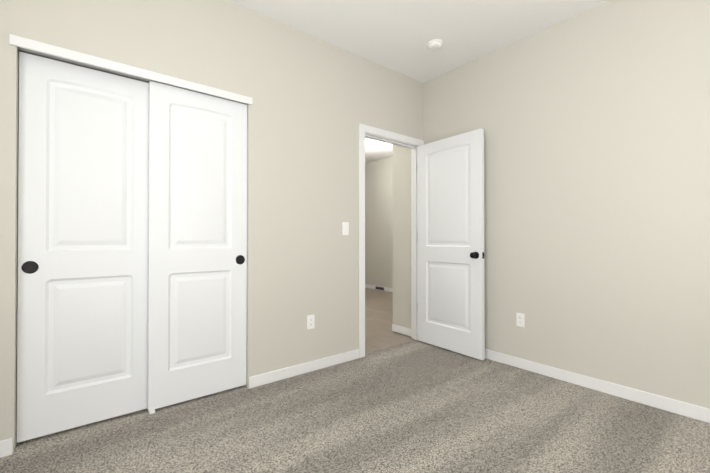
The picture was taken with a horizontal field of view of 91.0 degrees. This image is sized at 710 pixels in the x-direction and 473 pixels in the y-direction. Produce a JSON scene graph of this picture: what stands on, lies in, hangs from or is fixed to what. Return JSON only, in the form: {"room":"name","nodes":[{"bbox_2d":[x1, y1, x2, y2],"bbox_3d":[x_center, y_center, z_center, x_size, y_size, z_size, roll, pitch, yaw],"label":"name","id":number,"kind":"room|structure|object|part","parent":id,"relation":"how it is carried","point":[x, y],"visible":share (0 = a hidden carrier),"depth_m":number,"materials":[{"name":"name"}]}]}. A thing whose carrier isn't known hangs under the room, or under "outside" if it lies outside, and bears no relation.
{"room":"empty bedroom","nodes":[
{"label":"empty bedroom","id":0,"kind":"room"},
{"bbox_2d":[0,0,422,453],"bbox_3d":[-0.832,-0.278,2.537,3.914,2.740,0.114,0,-1,-39],"label":"wall","id":1,"kind":"structure","parent":0,"point":[316,101],"depth_m":2.63,"materials":[{"name":"grey paint"}]},
{"bbox_2d":[0,438,12,457],"bbox_3d":[-1.969,1.044,1.532,0.666,0.082,0.013,0,-1,-39],"label":"baseboard","id":2,"kind":"structure","parent":1,"relation":"attached to","point":[6,446],"depth_m":1.72,"materials":[{"name":"white paint"}]},
{"bbox_2d":[17,51,148,442],"bbox_3d":[-1.520,0.053,2.018,0.617,2.032,0.035,0,-1,-39],"label":"closet door","id":3,"kind":"structure","parent":1,"relation":"in","point":[82,335],"depth_m":1.97,"materials":[{"name":"white paint"}]},
{"bbox_2d":[21,261,38,273],"bbox_3d":[-1.712,0.162,1.838,0.067,0.067,0.003,0,-1,-39],"label":"door pull","id":4,"kind":"object","parent":3,"relation":"attached to","point":[29,267],"visible":1,"depth_m":1.84,"materials":[{"name":"black metal"}]},
{"bbox_2d":[9,34,252,104],"bbox_3d":[-1.235,-0.981,2.134,1.257,0.049,0.017,0,-1,-39],"label":"valance","id":5,"kind":"object","parent":1,"relation":"attached to","point":[30,44],"visible":1,"depth_m":2.02,"materials":[{"name":"white paint"}]},
{"bbox_2d":[18,47,246,104],"bbox_3d":[-1.276,-0.976,2.188,1.208,0.018,0.096,0,-1,-39],"label":"track rail","id":6,"kind":"object","parent":1,"relation":"attached to","point":[32,52],"visible":0.21,"depth_m":1.99,"materials":[{"name":"grey metal"}]},
{"bbox_2d":[147,81,246,410],"bbox_3d":[-1.038,0.055,2.352,0.617,2.032,0.035,0,-1,-39],"label":"closet door","id":7,"kind":"structure","parent":1,"relation":"in","point":[197,237],"depth_m":2.31,"materials":[{"name":"white paint"}]},
{"bbox_2d":[236,255,244,263],"bbox_3d":[-0.822,0.167,2.501,0.067,0.067,0.003,0,-1,-39],"label":"door pull","id":8,"kind":"object","parent":7,"relation":"attached to","point":[240,259],"visible":1,"depth_m":2.50,"materials":[{"name":"black metal"}]},
{"bbox_2d":[249,349,358,388],"bbox_3d":[-0.363,1.053,2.825,1.022,0.082,0.013,0,-1,-39],"label":"baseboard","id":9,"kind":"structure","parent":1,"relation":"attached to","point":[269,377],"depth_m":2.76,"materials":[{"name":"white paint"}]},
{"bbox_2d":[307,314,314,329],"bbox_3d":[-0.358,0.694,2.835,0.070,0.114,0.007,0,-1,-39],"label":"outlet","id":10,"kind":"object","parent":1,"relation":"attached to","point":[310,321],"visible":1,"depth_m":2.83,"materials":[{"name":"white plastic"}]},
{"bbox_2d":[342,222,348,234],"bbox_3d":[-0.082,-0.069,3.061,0.070,0.114,0.010,0,-1,-39],"label":"light switch","id":11,"kind":"object","parent":1,"relation":"attached to","point":[345,228],"visible":1,"depth_m":3.06,"materials":[{"name":"white plastic"}]},
{"bbox_2d":[359,123,423,357],"bbox_3d":[0.344,0.038,3.482,0.892,2.121,0.146,0,-1,-39],"label":"door frame","id":12,"kind":"structure","parent":1,"relation":"attached to","point":[363,128],"depth_m":3.37,"materials":[{"name":"white paint"}]},
{"bbox_2d":[417,128,484,359],"bbox_3d":[0.897,0.068,3.366,0.160,2.032,0.760,0,0,-37],"label":"bedroom door","id":13,"kind":"structure","parent":12,"relation":"attached to","point":[450,222],"depth_m":3.31,"materials":[{"name":"white paint"}]},
{"bbox_3d":[1.089,0.166,3.109,0.160,0.064,0.064,0,0,-37],"label":"knob","id":14,"kind":"part","parent":13,"relation":"part of","materials":[{"name":"black metal"}]},
{"bbox_2d":[0,340,709,472],"bbox_3d":[0.101,1.100,1.460,3.800,0.030,4.280,0,-1,-39],"label":"floor carpet","id":15,"kind":"object","parent":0,"point":[416,406],"visible":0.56,"depth_m":1.96,"materials":[{"name":"grey carpet"}]},
{"bbox_2d":[365,156,392,287],"bbox_3d":[0.785,-0.247,7.088,0.114,2.740,5.054,0,-1,-39],"label":"wall","id":16,"kind":"structure","parent":0,"point":[378,222],"depth_m":7.32,"materials":[{"name":"grey paint"}]},
{"bbox_2d":[365,284,392,291],"bbox_3d":[0.647,1.083,7.150,0.013,0.082,4.540,0,-1,-39],"label":"baseboard","id":17,"kind":"structure","parent":16,"relation":"attached to","point":[387,289],"depth_m":7.35,"materials":[{"name":"white paint"}]},
{"bbox_2d":[365,288,413,353],"bbox_3d":[-0.443,1.139,6.010,3.141,0.034,4.950,0,-1,-39],"label":"floor","id":18,"kind":"structure","parent":0,"point":[380,334],"depth_m":4.46,"materials":[{"name":"brown wood"}]},
{"bbox_2d":[229,0,607,162],"bbox_3d":[-0.405,-1.689,3.781,6.128,0.100,8.728,0,-1,-39],"label":"ceiling","id":19,"kind":"structure","parent":0,"point":[396,35],"depth_m":2.72,"materials":[{"name":"white paint"}]},
{"bbox_2d":[427,39,442,49],"bbox_3d":[0.682,-1.625,2.974,0.132,0.039,0.132,0,-1,-39],"label":"smoke detector","id":20,"kind":"object","parent":19,"relation":"attached to","point":[435,44],"visible":1,"depth_m":2.94,"materials":[{"name":"white plastic"}]},
{"bbox_2d":[393,0,709,408],"bbox_3d":[1.761,-0.278,2.528,0.114,2.740,4.074,0,-1,-39],"label":"wall","id":21,"kind":"structure","parent":0,"point":[594,123],"depth_m":2.49,"materials":[{"name":"grey paint"}]},
{"bbox_2d":[392,324,410,335],"bbox_3d":[0.537,1.061,3.937,0.013,0.082,0.329,0,-1,-39],"label":"baseboard","id":22,"kind":"structure","parent":21,"relation":"attached to","point":[401,330],"depth_m":3.94,"materials":[{"name":"white paint"}]},
{"bbox_2d":[516,312,524,327],"bbox_3d":[1.377,0.695,2.902,0.007,0.114,0.070,0,-1,-39],"label":"outlet","id":23,"kind":"object","parent":21,"relation":"attached to","point":[520,319],"visible":1,"depth_m":2.90,"materials":[{"name":"white plastic"}]},
{"bbox_2d":[485,349,709,422],"bbox_3d":[1.826,1.050,2.338,0.013,0.082,3.483,0,-1,-39],"label":"baseboard","id":24,"kind":"structure","parent":21,"relation":"attached to","point":[700,413],"depth_m":2.41,"materials":[{"name":"white paint"}]}
]}

